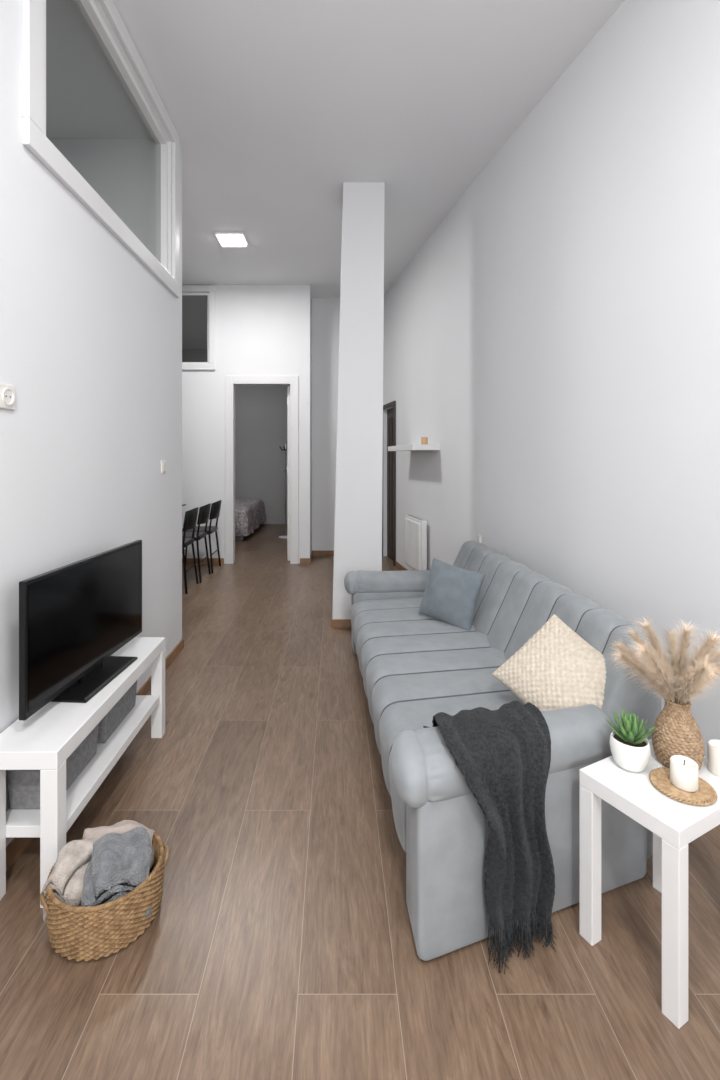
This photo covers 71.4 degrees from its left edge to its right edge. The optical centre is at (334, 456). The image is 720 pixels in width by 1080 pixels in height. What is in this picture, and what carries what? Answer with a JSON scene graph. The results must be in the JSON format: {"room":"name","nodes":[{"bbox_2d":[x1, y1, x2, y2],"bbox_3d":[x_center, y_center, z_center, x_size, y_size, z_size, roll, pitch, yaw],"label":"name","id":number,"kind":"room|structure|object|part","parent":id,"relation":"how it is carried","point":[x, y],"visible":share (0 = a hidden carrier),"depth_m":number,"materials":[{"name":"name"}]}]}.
{"room":"living room","nodes":[
{"label":"living room","id":0,"kind":"room"},
{"bbox_2d":[0,0,181,846],"bbox_3d":[-1.090,-0.400,0.200,0.100,3.400,6.400,0,0,0],"label":"wall","id":1,"kind":"structure","parent":0,"point":[91,339],"depth_m":2.00,"materials":[{"name":"paint"}]},
{"bbox_2d":[0,383,14,409],"bbox_3d":[-1.033,-0.190,1.575,0.014,0.078,0.078,0,0,0],"label":"wall socket","id":2,"kind":"object","parent":1,"relation":"attached to","point":[7,392],"visible":1,"depth_m":1.57,"materials":[{"name":"white plastic"}]},
{"bbox_2d":[6,638,183,871],"bbox_3d":[-1.085,1.268,0.205,0.110,0.065,6.410,0,0,0],"label":"baseboard","id":3,"kind":"structure","parent":1,"relation":"attached to","point":[16,846],"depth_m":1.67,"materials":[{"name":"wood"}]},
{"bbox_2d":[22,0,178,297],"bbox_3d":[-1.071,-1.567,2.465,0.109,1.055,1.610,0,0,0],"label":"window","id":4,"kind":"structure","parent":1,"relation":"in","point":[34,139],"depth_m":2.37,"materials":[{"name":"white paint"}]},
{"bbox_3d":[-1.093,-1.567,2.465,0.065,0.875,1.430,0,0,0],"label":"sash","id":5,"kind":"part","parent":4,"relation":"part of","materials":[{"name":"white paint"}]},
{"bbox_2d":[161,460,165,473],"bbox_3d":[-1.034,0.060,3.020,0.013,0.078,0.078,0,0,0],"label":"light switch","id":6,"kind":"object","parent":1,"relation":"attached to","point":[163,462],"visible":1,"depth_m":3.00,"materials":[{"name":"white plastic"}]},
{"bbox_2d":[49,139,154,256],"bbox_3d":[-2.170,-0.400,3.350,2.060,3.400,0.100,0,0,0],"label":"wall partition","id":7,"kind":"structure","parent":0,"point":[121,172],"depth_m":3.30,"materials":[{"name":"paint"}]},
{"bbox_2d":[182,349,289,523],"bbox_3d":[-1.550,-0.400,9.750,3.300,3.400,0.100,0,0,0],"label":"wall","id":8,"kind":"structure","parent":0,"point":[260,410],"depth_m":9.70,"materials":[{"name":"paint"}]},
{"bbox_2d":[182,285,309,563],"bbox_3d":[-1.752,-0.400,6.150,2.895,3.400,0.100,0,0,0],"label":"wall","id":9,"kind":"structure","parent":0,"point":[261,330],"depth_m":6.10,"materials":[{"name":"paint"}]},
{"bbox_2d":[182,286,214,369],"bbox_3d":[-2.015,-1.570,6.115,1.110,1.020,0.090,0,0,0],"label":"window","id":10,"kind":"structure","parent":9,"relation":"in","point":[210,365],"depth_m":6.07,"materials":[{"name":"white paint"}]},
{"bbox_3d":[-2.015,-1.570,6.140,0.970,0.880,0.040,0,0,0],"label":"sash","id":11,"kind":"part","parent":10,"relation":"part of","materials":[{"name":"white paint"}]},
{"bbox_2d":[182,551,333,563],"bbox_3d":[-1.300,1.268,6.345,3.800,0.065,0.510,0,0,0],"label":"baseboard","id":12,"kind":"structure","parent":9,"relation":"attached to","point":[313,553],"depth_m":6.09,"materials":[{"name":"wood"}]},
{"bbox_2d":[225,376,298,563],"bbox_3d":[-0.891,0.155,6.495,0.892,2.290,0.831,0,0,0],"label":"door frame","id":13,"kind":"structure","parent":9,"relation":"in","point":[292,469],"depth_m":6.08,"materials":[{"name":"white paint"}]},
{"bbox_2d":[310,288,311,555],"bbox_3d":[-0.355,-0.400,6.450,0.100,3.400,0.500,0,0,0],"label":"wall","id":14,"kind":"structure","parent":0,"point":[310,288],"depth_m":6.22,"materials":[{"name":"paint"}]},
{"bbox_2d":[312,298,339,550],"bbox_3d":[0.248,-0.400,6.650,1.104,3.400,0.100,0,0,0],"label":"wall","id":15,"kind":"structure","parent":0,"point":[325,311],"depth_m":6.60,"materials":[{"name":"paint"}]},
{"bbox_2d":[46,0,624,348],"bbox_3d":[-0.350,-2.150,3.400,6.100,0.100,13.200,0,0,0],"label":"ceiling","id":16,"kind":"structure","parent":0,"point":[272,106],"depth_m":2.96,"materials":[{"name":"paint"}]},
{"bbox_2d":[214,232,247,246],"bbox_3d":[-0.990,-2.084,4.800,0.270,0.032,0.270,0,0,0],"label":"recessed light","id":17,"kind":"object","parent":16,"relation":"in","point":[226,239],"visible":1,"depth_m":4.75,"materials":[{"name":"white paint"}]},
{"bbox_2d":[217,235,245,246],"bbox_3d":[-0.990,-2.083,4.800,0.230,0.030,0.230,0,0,0],"label":"diffuser","id":18,"kind":"object","parent":17,"relation":"attached to","point":[224,240],"depth_m":4.78,"materials":[{"name":"white plastic"}]},
{"bbox_2d":[332,182,384,618],"bbox_3d":[0.179,-0.400,3.990,0.402,3.400,0.340,0,0,0],"label":"wall column","id":19,"kind":"structure","parent":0,"point":[359,448],"depth_m":3.82,"materials":[{"name":"paint"}]},
{"bbox_2d":[331,606,350,627],"bbox_3d":[0.167,1.270,3.990,0.393,0.060,0.356,0,0,0],"label":"baseboard","id":20,"kind":"structure","parent":19,"relation":"attached to","point":[335,623],"depth_m":3.81,"materials":[{"name":"brown wood"}]},
{"bbox_2d":[0,524,719,1079],"bbox_3d":[-0.350,1.350,3.400,6.100,0.100,13.200,0,0,0],"label":"floor","id":21,"kind":"structure","parent":0,"point":[279,944],"depth_m":1.35,"materials":[{"name":"brown wood"}]},
{"bbox_2d":[0,637,164,907],"bbox_3d":[-0.915,1.075,1.900,0.230,0.450,0.920,0,0,0],"label":"tv stand","id":22,"kind":"object","parent":21,"relation":"on","point":[43,742],"visible":0.84,"depth_m":1.58,"materials":[{"name":"white paint"}]},
{"bbox_3d":[-1.005,1.101,1.465,0.050,0.398,0.050,0,0,0],"label":"leg","id":23,"kind":"part","parent":22,"relation":"part of","materials":[{"name":"white paint"}]},
{"bbox_2d":[6,723,98,808],"bbox_3d":[-0.948,1.035,1.705,0.152,0.128,0.313,0,0,0],"label":"storage box","id":24,"kind":"object","parent":22,"relation":"on","point":[23,785],"visible":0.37,"depth_m":1.56,"materials":[{"name":"grey fabric"}]},
{"bbox_3d":[-0.825,1.101,1.465,0.050,0.398,0.050,0,0,0],"label":"leg","id":25,"kind":"part","parent":22,"relation":"part of","materials":[{"name":"white paint"}]},
{"bbox_2d":[19,540,141,720],"bbox_3d":[-0.919,0.616,1.920,0.150,0.467,0.782,0,0,4],"label":"television","id":26,"kind":"object","parent":22,"relation":"on","point":[73,617],"visible":1,"depth_m":1.79,"materials":[{"name":"black plastic"}]},
{"bbox_2d":[6,695,159,837],"bbox_3d":[-0.915,1.117,1.900,0.210,0.035,0.820,0,0,0],"label":"shelf","id":27,"kind":"object","parent":22,"relation":"attached to","point":[20,823],"depth_m":1.73,"materials":[{"name":"white paint"}]},
{"bbox_2d":[97,680,136,742],"bbox_3d":[-0.948,1.035,2.065,0.152,0.128,0.313,0,0,0],"label":"storage box","id":28,"kind":"object","parent":22,"relation":"on","point":[121,709],"visible":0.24,"depth_m":2.02,"materials":[{"name":"grey fabric"}]},
{"bbox_3d":[-0.825,1.101,2.335,0.050,0.398,0.050,0,0,0],"label":"leg","id":29,"kind":"part","parent":22,"relation":"part of","materials":[{"name":"white paint"}]},
{"bbox_2d":[40,833,168,961],"bbox_3d":[-0.648,1.226,1.425,0.307,0.145,0.307,0,0,21],"label":"woven basket","id":30,"kind":"object","parent":21,"relation":"on","point":[77,933],"visible":0.52,"depth_m":1.30,"materials":[{"name":"brown wicker"}]},
{"bbox_3d":[-0.776,1.186,1.338,0.024,0.036,0.069,0,0,-34],"label":"handle","id":31,"kind":"part","parent":30,"relation":"part of","materials":[{"name":"brown wicker"}]},
{"bbox_2d":[44,839,96,919],"bbox_3d":[-0.719,1.169,1.407,0.134,0.169,0.164,0,0,17],"label":"folded blanket","id":32,"kind":"object","parent":30,"relation":"in","point":[63,876],"visible":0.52,"depth_m":1.35,"materials":[{"name":"beige fabric"}]},
{"bbox_2d":[79,828,151,906],"bbox_3d":[-0.612,1.170,1.403,0.184,0.202,0.164,0,0,-24],"label":"folded blanket","id":33,"kind":"object","parent":30,"relation":"in","point":[117,865],"visible":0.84,"depth_m":1.35,"materials":[{"name":"grey fabric"}]},
{"bbox_2d":[82,821,156,866],"bbox_3d":[-0.658,1.171,1.497,0.230,0.152,0.110,0,0,-8],"label":"folded blanket","id":34,"kind":"object","parent":30,"relation":"in","point":[119,828],"visible":0.27,"depth_m":1.49,"materials":[{"name":"fabric"}]},
{"bbox_3d":[-0.509,1.186,1.492,0.023,0.036,0.068,0,0,-26],"label":"handle","id":35,"kind":"part","parent":30,"relation":"part of","materials":[{"name":"brown wicker"}]},
{"bbox_2d":[182,507,198,593],"bbox_3d":[-1.599,0.901,4.940,0.483,0.801,0.402,0,0,0],"label":"dining chair","id":36,"kind":"object","parent":21,"relation":"on","point":[190,519],"visible":0.66,"depth_m":4.83,"materials":[{"name":"black plastic"}]},
{"bbox_3d":[-1.433,0.940,4.768,0.066,0.723,0.057,0,0,0],"label":"leg","id":37,"kind":"part","parent":36,"relation":"part of","materials":[{"name":"metal"}]},
{"bbox_3d":[-1.620,0.848,4.940,0.380,0.045,0.380,0,0,0],"label":"seat","id":38,"kind":"part","parent":36,"relation":"part of","materials":[{"name":"black plastic"}]},
{"bbox_3d":[-1.404,0.600,4.940,0.092,0.200,0.370,0,0,0],"label":"backrest","id":39,"kind":"part","parent":36,"relation":"part of","materials":[{"name":"black plastic"}]},
{"bbox_3d":[-1.432,0.940,5.112,0.067,0.723,0.057,0,0,0],"label":"leg","id":40,"kind":"part","parent":36,"relation":"part of","materials":[{"name":"metal"}]},
{"bbox_2d":[182,503,210,582],"bbox_3d":[-1.579,0.901,5.360,0.483,0.801,0.402,0,0,0],"label":"dining chair","id":41,"kind":"object","parent":21,"relation":"on","point":[204,511],"visible":0.7,"depth_m":5.25,"materials":[{"name":"black plastic"}]},
{"bbox_3d":[-1.600,0.848,5.360,0.380,0.045,0.380,0,0,0],"label":"seat","id":42,"kind":"part","parent":41,"relation":"part of","materials":[{"name":"black plastic"}]},
{"bbox_3d":[-1.413,0.940,5.188,0.066,0.723,0.057,0,0,0],"label":"leg","id":43,"kind":"part","parent":41,"relation":"part of","materials":[{"name":"metal"}]},
{"bbox_3d":[-1.384,0.600,5.360,0.092,0.200,0.370,0,0,0],"label":"backrest","id":44,"kind":"part","parent":41,"relation":"part of","materials":[{"name":"black plastic"}]},
{"bbox_3d":[-1.412,0.940,5.532,0.067,0.723,0.057,0,0,0],"label":"leg","id":45,"kind":"part","parent":41,"relation":"part of","materials":[{"name":"metal"}]},
{"bbox_2d":[182,500,221,572],"bbox_3d":[-1.559,0.901,5.780,0.483,0.801,0.402,0,0,0],"label":"dining chair","id":46,"kind":"object","parent":21,"relation":"on","point":[215,507],"visible":0.73,"depth_m":5.69,"materials":[{"name":"black plastic"}]},
{"bbox_3d":[-1.580,0.848,5.780,0.380,0.045,0.380,0,0,0],"label":"seat","id":47,"kind":"part","parent":46,"relation":"part of","materials":[{"name":"black plastic"}]},
{"bbox_3d":[-1.393,0.940,5.608,0.066,0.723,0.057,0,0,0],"label":"leg","id":48,"kind":"part","parent":46,"relation":"part of","materials":[{"name":"metal"}]},
{"bbox_3d":[-1.364,0.600,5.780,0.092,0.200,0.370,0,0,0],"label":"backrest","id":49,"kind":"part","parent":46,"relation":"part of","materials":[{"name":"black plastic"}]},
{"bbox_3d":[-1.392,0.940,5.952,0.067,0.723,0.057,0,0,0],"label":"leg","id":50,"kind":"part","parent":46,"relation":"part of","materials":[{"name":"metal"}]},
{"bbox_2d":[235,497,264,540],"bbox_3d":[-2.153,1.036,8.676,1.643,0.528,1.963,0,0,0],"label":"bed","id":51,"kind":"object","parent":21,"relation":"on","point":[249,512],"visible":0.35,"depth_m":8.11,"materials":[{"name":"grey fabric"}]},
{"bbox_2d":[279,443,286,537],"bbox_3d":[-0.800,0.540,8.100,0.220,1.520,0.220,0,0,0],"label":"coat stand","id":52,"kind":"object","parent":21,"relation":"on","point":[285,448],"visible":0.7,"depth_m":8.10,"materials":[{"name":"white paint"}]},
{"bbox_2d":[344,541,660,960],"bbox_3d":[0.572,0.934,2.390,1.019,0.732,2.261,0,0,0],"label":"sofa","id":53,"kind":"object","parent":21,"relation":"on","point":[414,666],"visible":0.66,"depth_m":1.57,"materials":[{"name":"grey fabric"}]},
{"bbox_3d":[0.513,1.081,3.385,0.808,0.422,0.175,0,0,-6],"label":"armrest","id":54,"kind":"part","parent":53,"relation":"part of","materials":[{"name":"grey fabric"}]},
{"bbox_2d":[351,597,524,851],"bbox_3d":[0.478,1.039,2.391,0.687,0.264,1.856,0,0,-3],"label":"seat cushion","id":55,"kind":"object","parent":53,"relation":"on","point":[414,666],"depth_m":2.20,"materials":[{"name":"grey fabric"}]},
{"bbox_2d":[418,557,484,630],"bbox_3d":[0.645,0.765,2.790,0.377,0.357,0.162,0,0,38],"label":"throw pillow","id":56,"kind":"object","parent":53,"relation":"on","point":[451,593],"visible":0.97,"depth_m":2.73,"materials":[{"name":"blue fabric"}]},
{"bbox_2d":[423,701,556,973],"bbox_3d":[0.447,1.015,1.467,0.325,0.559,0.452,0,0,0],"label":"throw blanket","id":57,"kind":"object","parent":53,"relation":"on","point":[503,755],"visible":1,"depth_m":1.32,"materials":[{"name":"grey fabric"}]},
{"bbox_3d":[0.581,1.081,1.489,0.839,0.422,0.165,0,0,-20],"label":"armrest","id":58,"kind":"part","parent":53,"relation":"part of","materials":[{"name":"grey fabric"}]},
{"bbox_2d":[492,614,605,710],"bbox_3d":[0.788,0.770,1.724,0.250,0.347,0.435,0,0,-27],"label":"throw pillow","id":59,"kind":"object","parent":53,"relation":"on","point":[556,668],"visible":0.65,"depth_m":1.71,"materials":[{"name":"beige fabric"}]},
{"bbox_3d":[0.894,0.884,2.501,0.337,0.632,1.957,0,0,-2],"label":"backrest","id":60,"kind":"part","parent":53,"relation":"part of","materials":[{"name":"grey fabric"}]},
{"bbox_2d":[579,739,719,1028],"bbox_3d":[0.888,1.075,1.332,0.370,0.450,0.255,0,0,-27],"label":"side table","id":61,"kind":"object","parent":21,"relation":"on","point":[674,824],"visible":0.87,"depth_m":1.23,"materials":[{"name":"white paint"}]},
{"bbox_3d":[0.691,1.096,1.353,0.039,0.408,0.039,0,0,-27],"label":"leg","id":62,"kind":"part","parent":61,"relation":"part of","materials":[{"name":"white paint"}]},
{"bbox_2d":[606,709,654,772],"bbox_3d":[0.813,0.775,1.378,0.118,0.147,0.119,0,0,-37],"label":"potted succulent","id":63,"kind":"object","parent":61,"relation":"on","point":[630,749],"visible":1,"depth_m":1.35,"materials":[{"name":"white ceramic"}]},
{"bbox_2d":[609,731,650,772],"bbox_3d":[0.810,0.810,1.374,0.099,0.077,0.099,0,0,0],"label":"pot","id":64,"kind":"object","parent":63,"relation":"attached to","point":[632,755],"depth_m":1.34,"materials":[{"name":"white ceramic"}]},
{"bbox_3d":[0.986,1.096,1.504,0.039,0.408,0.039,0,0,-27],"label":"leg","id":65,"kind":"part","parent":61,"relation":"part of","materials":[{"name":"white paint"}]},
{"bbox_3d":[0.789,1.096,1.161,0.039,0.408,0.039,0,0,-27],"label":"leg","id":66,"kind":"part","parent":61,"relation":"part of","materials":[{"name":"white paint"}]},
{"bbox_2d":[652,696,704,770],"bbox_3d":[0.949,0.761,1.386,0.120,0.176,0.120,0,0,32],"label":"vase","id":67,"kind":"object","parent":61,"relation":"on","point":[677,732],"visible":0.86,"depth_m":1.35,"materials":[{"name":"brown wicker"}]},
{"bbox_2d":[608,641,669,700],"bbox_3d":[0.849,0.615,1.389,0.188,0.192,0.117,0,0,0],"label":"pampas plume","id":68,"kind":"object","parent":67,"relation":"in","point":[621,654],"visible":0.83,"depth_m":1.39},
{"bbox_2d":[609,638,669,698],"bbox_3d":[0.871,0.613,1.435,0.173,0.196,0.112,0,0,23],"label":"pampas plume","id":69,"kind":"object","parent":67,"relation":"in","point":[621,645],"visible":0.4,"depth_m":1.45},
{"bbox_2d":[622,623,672,701],"bbox_3d":[0.890,0.593,1.433,0.160,0.235,0.118,0,0,28],"label":"pampas plume","id":70,"kind":"object","parent":67,"relation":"in","point":[633,634],"visible":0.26,"depth_m":1.45},
{"bbox_2d":[626,638,682,701],"bbox_3d":[0.866,0.596,1.350,0.170,0.229,0.130,0,0,-43],"label":"pampas plume","id":71,"kind":"object","parent":67,"relation":"in","point":[659,670],"visible":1,"depth_m":1.35},
{"bbox_2d":[633,618,675,702],"bbox_3d":[0.904,0.578,1.405,0.143,0.265,0.138,0,0,0],"label":"pampas plume","id":72,"kind":"object","parent":67,"relation":"in","point":[649,631],"visible":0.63,"depth_m":1.41},
{"bbox_2d":[659,625,687,702],"bbox_3d":[0.979,0.602,1.450,0.111,0.218,0.150,0,0,16],"label":"pampas plume","id":73,"kind":"object","parent":67,"relation":"in","point":[671,636],"visible":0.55,"depth_m":1.45},
{"bbox_2d":[665,621,702,703],"bbox_3d":[0.955,0.572,1.368,0.127,0.275,0.130,0,0,-31],"label":"pampas plume","id":74,"kind":"object","parent":67,"relation":"in","point":[681,657],"visible":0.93,"depth_m":1.37},
{"bbox_2d":[675,650,719,704],"bbox_3d":[0.951,0.604,1.308,0.111,0.213,0.154,0,0,0],"label":"pampas plume","id":75,"kind":"object","parent":67,"relation":"in","point":[694,678],"visible":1,"depth_m":1.31},
{"bbox_2d":[676,627,719,696],"bbox_3d":[0.991,0.582,1.359,0.140,0.256,0.131,0,0,0],"label":"pampas plume","id":76,"kind":"object","parent":67,"relation":"in","point":[710,641],"visible":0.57,"depth_m":1.35},
{"bbox_2d":[684,656,719,703],"bbox_3d":[1.055,0.613,1.380,0.198,0.195,0.122,0,0,0],"label":"pampas plume","id":77,"kind":"object","parent":67,"relation":"in","point":[717,664],"visible":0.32,"depth_m":1.37},
{"bbox_2d":[688,628,719,682],"bbox_3d":[1.036,0.588,1.400,0.181,0.245,0.122,0,0,0],"label":"pampas plume","id":78,"kind":"object","parent":67,"relation":"in","point":[704,628],"visible":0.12,"depth_m":1.40},
{"bbox_2d":[697,644,719,692],"bbox_3d":[1.048,0.620,1.421,0.196,0.182,0.116,0,0,-26],"label":"pampas plume","id":79,"kind":"object","parent":67,"relation":"in","point":[716,650],"visible":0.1,"depth_m":1.42},
{"bbox_2d":[649,767,716,805],"bbox_3d":[0.891,0.844,1.284,0.145,0.010,0.145,0,0,34],"label":"coaster","id":80,"kind":"object","parent":61,"relation":"on","point":[705,795],"visible":0.71,"depth_m":1.26,"materials":[{"name":"brown wicker"}]},
{"bbox_2d":[670,755,697,791],"bbox_3d":[0.895,0.808,1.282,0.060,0.064,0.060,0,0,0],"label":"pillar candle","id":81,"kind":"object","parent":80,"relation":"on","point":[683,770],"visible":1,"depth_m":1.26,"materials":[{"name":"white wax"}]},
{"bbox_2d":[707,739,719,776],"bbox_3d":[1.043,0.811,1.347,0.064,0.076,0.064,0,0,0],"label":"pillar candle","id":82,"kind":"object","parent":61,"relation":"on","point":[713,746],"visible":1,"depth_m":1.34,"materials":[{"name":"white wax"}]},
{"bbox_2d":[383,238,428,569],"bbox_3d":[0.815,-0.400,5.759,0.120,3.400,1.922,0,0,-9],"label":"wall","id":83,"kind":"structure","parent":0,"point":[406,303],"depth_m":5.49,"materials":[{"name":"paint"}]},
{"bbox_2d":[382,401,395,565],"bbox_3d":[0.711,0.315,6.277,0.109,1.970,0.650,0,0,-9],"label":"door","id":84,"kind":"structure","parent":83,"relation":"in","point":[391,413],"depth_m":6.31,"materials":[{"name":"brown wood"}]},
{"bbox_2d":[395,561,406,570],"bbox_3d":[1.493,1.268,1.515,0.071,0.065,8.986,0,0,-10],"label":"baseboard","id":85,"kind":"structure","parent":83,"relation":"attached to","point":[399,566],"depth_m":5.76,"materials":[{"name":"brown wood"}]},
{"bbox_2d":[388,445,439,450],"bbox_3d":[0.755,-0.087,4.925,0.247,0.050,0.897,0,0,-9],"label":"wall shelf","id":86,"kind":"object","parent":83,"relation":"attached to","point":[402,447],"visible":1,"depth_m":4.52,"materials":[{"name":"white paint"}]},
{"bbox_2d":[421,437,427,444],"bbox_3d":[0.826,-0.150,4.620,0.060,0.074,0.060,0,0,0],"label":"jar candle","id":87,"kind":"object","parent":86,"relation":"on","point":[424,440],"visible":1,"depth_m":4.59,"materials":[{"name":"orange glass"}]},
{"bbox_2d":[405,515,426,569],"bbox_3d":[0.813,0.868,5.020,0.101,0.524,0.532,0,0,-9],"label":"radiator","id":88,"kind":"object","parent":83,"relation":"attached to","point":[415,527],"visible":0.87,"depth_m":4.87,"materials":[{"name":"white metal"}]},
{"bbox_2d":[429,0,719,756],"bbox_3d":[1.667,-0.400,0.897,0.151,3.400,7.956,0,0,-11],"label":"wall","id":89,"kind":"structure","parent":0,"point":[574,283],"depth_m":2.43,"materials":[{"name":"paint"}]}
]}

